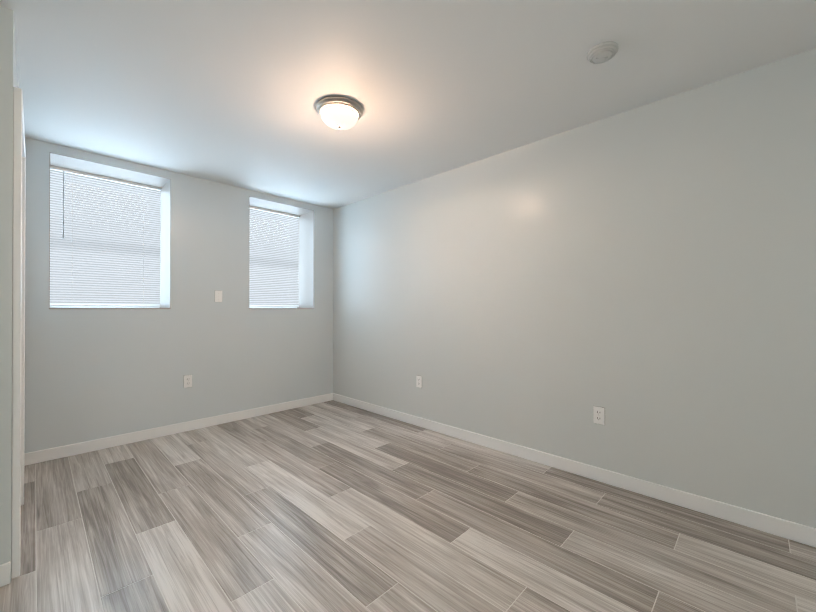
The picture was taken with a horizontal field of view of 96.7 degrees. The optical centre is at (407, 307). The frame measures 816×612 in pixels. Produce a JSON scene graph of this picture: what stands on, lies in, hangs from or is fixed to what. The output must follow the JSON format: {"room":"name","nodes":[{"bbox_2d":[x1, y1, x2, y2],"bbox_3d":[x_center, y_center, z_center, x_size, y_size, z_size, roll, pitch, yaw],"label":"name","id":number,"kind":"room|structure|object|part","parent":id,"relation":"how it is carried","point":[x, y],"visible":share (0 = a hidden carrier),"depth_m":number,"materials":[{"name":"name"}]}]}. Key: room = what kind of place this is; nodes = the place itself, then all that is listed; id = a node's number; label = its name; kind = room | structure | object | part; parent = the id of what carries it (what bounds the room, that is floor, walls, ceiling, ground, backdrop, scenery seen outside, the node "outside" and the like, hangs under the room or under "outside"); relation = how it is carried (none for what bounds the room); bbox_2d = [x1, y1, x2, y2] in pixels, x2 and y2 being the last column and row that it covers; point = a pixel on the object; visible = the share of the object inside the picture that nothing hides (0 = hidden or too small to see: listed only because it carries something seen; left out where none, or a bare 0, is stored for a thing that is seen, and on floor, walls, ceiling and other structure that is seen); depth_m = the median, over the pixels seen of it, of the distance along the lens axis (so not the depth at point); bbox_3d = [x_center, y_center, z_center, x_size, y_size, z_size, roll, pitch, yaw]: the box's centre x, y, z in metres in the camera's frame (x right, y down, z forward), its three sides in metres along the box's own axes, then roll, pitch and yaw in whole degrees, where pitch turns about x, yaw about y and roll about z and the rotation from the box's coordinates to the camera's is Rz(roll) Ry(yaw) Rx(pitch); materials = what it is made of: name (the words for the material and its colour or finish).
{"room":"empty bedroom","nodes":[
{"label":"empty bedroom","id":0,"kind":"room"},
{"bbox_2d":[0,5,18,564],"bbox_3d":[-2.869,-0.053,1.487,1.626,2.430,1.730,0,0,44],"label":"wall","id":1,"kind":"structure","parent":0,"point":[8,72],"depth_m":1.53,"materials":[{"name":"grey paint"}]},
{"bbox_2d":[0,561,10,586],"bbox_3d":[-2.281,1.115,0.912,0.013,0.090,1.730,0,0,44],"label":"baseboard","id":2,"kind":"structure","parent":1,"relation":"attached to","point":[5,573],"depth_m":1.52,"materials":[{"name":"white paint"}]},
{"bbox_2d":[11,87,25,578],"bbox_3d":[-2.004,0.106,1.871,0.880,2.115,0.027,0,0,44],"label":"door frame","id":3,"kind":"structure","parent":1,"relation":"attached to","point":[18,327],"depth_m":1.57,"materials":[{"name":"white paint"}]},
{"bbox_2d":[24,137,332,452],"bbox_3d":[-2.167,-0.044,3.698,0.450,2.430,3.020,0,0,44],"label":"wall","id":4,"kind":"structure","parent":0,"point":[92,374],"depth_m":3.40,"materials":[{"name":"grey paint"}]},
{"bbox_2d":[50,169,159,307],"bbox_3d":[-2.772,-0.592,3.358,0.059,1.187,0.789,0,0,44],"label":"window","id":5,"kind":"structure","parent":4,"relation":"in","point":[100,226],"depth_m":3.29,"materials":[{"name":"glass"}]},
{"bbox_2d":[50,165,160,306],"bbox_3d":[-2.717,-0.598,3.304,0.042,1.174,0.783,0,0,44],"label":"window blind","id":6,"kind":"object","parent":5,"relation":"attached to","point":[96,263],"visible":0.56,"depth_m":3.27,"materials":[{"name":"grey plastic"}]},
{"bbox_2d":[49,152,170,308],"bbox_3d":[-2.611,-0.588,3.201,0.390,1.205,0.799,0,0,44],"label":"liner","id":7,"kind":"object","parent":4,"relation":"attached to","point":[90,167],"visible":0.77,"depth_m":3.35,"materials":[{"name":"white paint"}]},
{"bbox_2d":[24,393,332,465],"bbox_3d":[-1.901,1.126,3.635,0.013,0.090,2.707,0,0,44],"label":"baseboard","id":8,"kind":"structure","parent":4,"relation":"attached to","point":[39,456],"depth_m":3.27,"materials":[{"name":"white paint"}]},
{"bbox_2d":[184,375,191,387],"bbox_3d":[-2.090,0.700,3.446,0.009,0.117,0.072,0,0,44],"label":"electrical outlet","id":9,"kind":"object","parent":4,"relation":"attached to","point":[187,381],"visible":1,"depth_m":3.44,"materials":[{"name":"white plastic"}]},
{"bbox_2d":[215,290,221,301],"bbox_3d":[-1.898,-0.114,3.639,0.018,0.117,0.072,0,0,44],"label":"switch plate","id":10,"kind":"object","parent":4,"relation":"attached to","point":[218,295],"visible":1,"depth_m":3.64,"materials":[{"name":"white plastic"}]},
{"bbox_2d":[249,209,296,307],"bbox_3d":[-1.723,-0.587,4.438,0.059,1.187,0.773,0,0,44],"label":"window","id":11,"kind":"structure","parent":4,"relation":"in","point":[277,243],"depth_m":4.45,"materials":[{"name":"glass"}]},
{"bbox_2d":[249,206,298,306],"bbox_3d":[-1.668,-0.594,4.384,0.042,1.174,0.767,0,0,44],"label":"window blind","id":12,"kind":"object","parent":11,"relation":"attached to","point":[273,273],"visible":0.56,"depth_m":4.42,"materials":[{"name":"grey plastic"}]},
{"bbox_2d":[249,196,313,308],"bbox_3d":[-1.561,-0.584,4.281,0.390,1.205,0.783,0,0,44],"label":"liner","id":13,"kind":"object","parent":4,"relation":"attached to","point":[306,259],"visible":0.67,"depth_m":4.50,"materials":[{"name":"white paint"}]},
{"bbox_2d":[0,0,815,208],"bbox_3d":[-0.558,-1.329,1.144,6.325,0.120,4.850,0,0,44],"label":"ceiling","id":14,"kind":"structure","parent":0,"point":[231,92],"depth_m":1.96,"materials":[{"name":"white paint"}]},
{"bbox_2d":[316,96,362,129],"bbox_3d":[-0.435,-1.198,2.305,0.294,0.133,0.294,0,0,44],"label":"flush-mount light","id":15,"kind":"object","parent":14,"relation":"attached to","point":[322,103],"depth_m":2.23,"materials":[{"name":"white glass"}]},
{"bbox_3d":[-0.435,-1.189,2.305,0.235,0.071,0.235,0,0,44],"label":"flush-mount light shade","id":16,"kind":"part","parent":15,"relation":"part of","materials":[{"name":"white glass"}]},
{"bbox_2d":[586,41,618,63],"bbox_3d":[0.961,-1.247,1.794,0.140,0.040,0.140,0,0,44],"label":"smoke detector","id":17,"kind":"object","parent":14,"relation":"attached to","point":[602,52],"visible":1,"depth_m":1.77,"materials":[{"name":"grey plastic"}]},
{"bbox_2d":[0,400,815,611],"bbox_3d":[-0.469,1.165,1.044,5.668,0.008,4.443,0,0,44],"label":"floor","id":18,"kind":"structure","parent":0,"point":[185,579],"depth_m":1.85,"materials":[{"name":"laminate"}]},
{"bbox_2d":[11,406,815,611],"bbox_3d":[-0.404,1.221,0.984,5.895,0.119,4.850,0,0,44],"label":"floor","id":19,"kind":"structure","parent":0,"point":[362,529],"depth_m":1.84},
{"bbox_2d":[333,48,815,527],"bbox_3d":[1.044,-0.047,2.788,6.325,2.430,0.150,0,0,44],"label":"wall","id":20,"kind":"structure","parent":0,"point":[644,276],"depth_m":2.33,"materials":[{"name":"grey paint"}]},
{"bbox_2d":[416,375,421,387],"bbox_3d":[0.108,0.731,3.584,0.072,0.117,0.009,0,0,44],"label":"electrical outlet","id":21,"kind":"object","parent":20,"relation":"attached to","point":[418,381],"visible":1,"depth_m":3.58,"materials":[{"name":"white plastic"}]},
{"bbox_2d":[333,393,815,546],"bbox_3d":[1.077,1.122,2.638,5.675,0.090,0.013,0,0,44],"label":"baseboard","id":22,"kind":"structure","parent":20,"relation":"attached to","point":[794,531],"depth_m":2.32,"materials":[{"name":"white paint"}]},
{"bbox_2d":[593,406,604,424],"bbox_3d":[1.285,0.726,2.441,0.072,0.117,0.009,0,0,44],"label":"electrical outlet","id":23,"kind":"object","parent":20,"relation":"attached to","point":[598,415],"visible":1,"depth_m":2.44,"materials":[{"name":"white plastic"}]}
]}

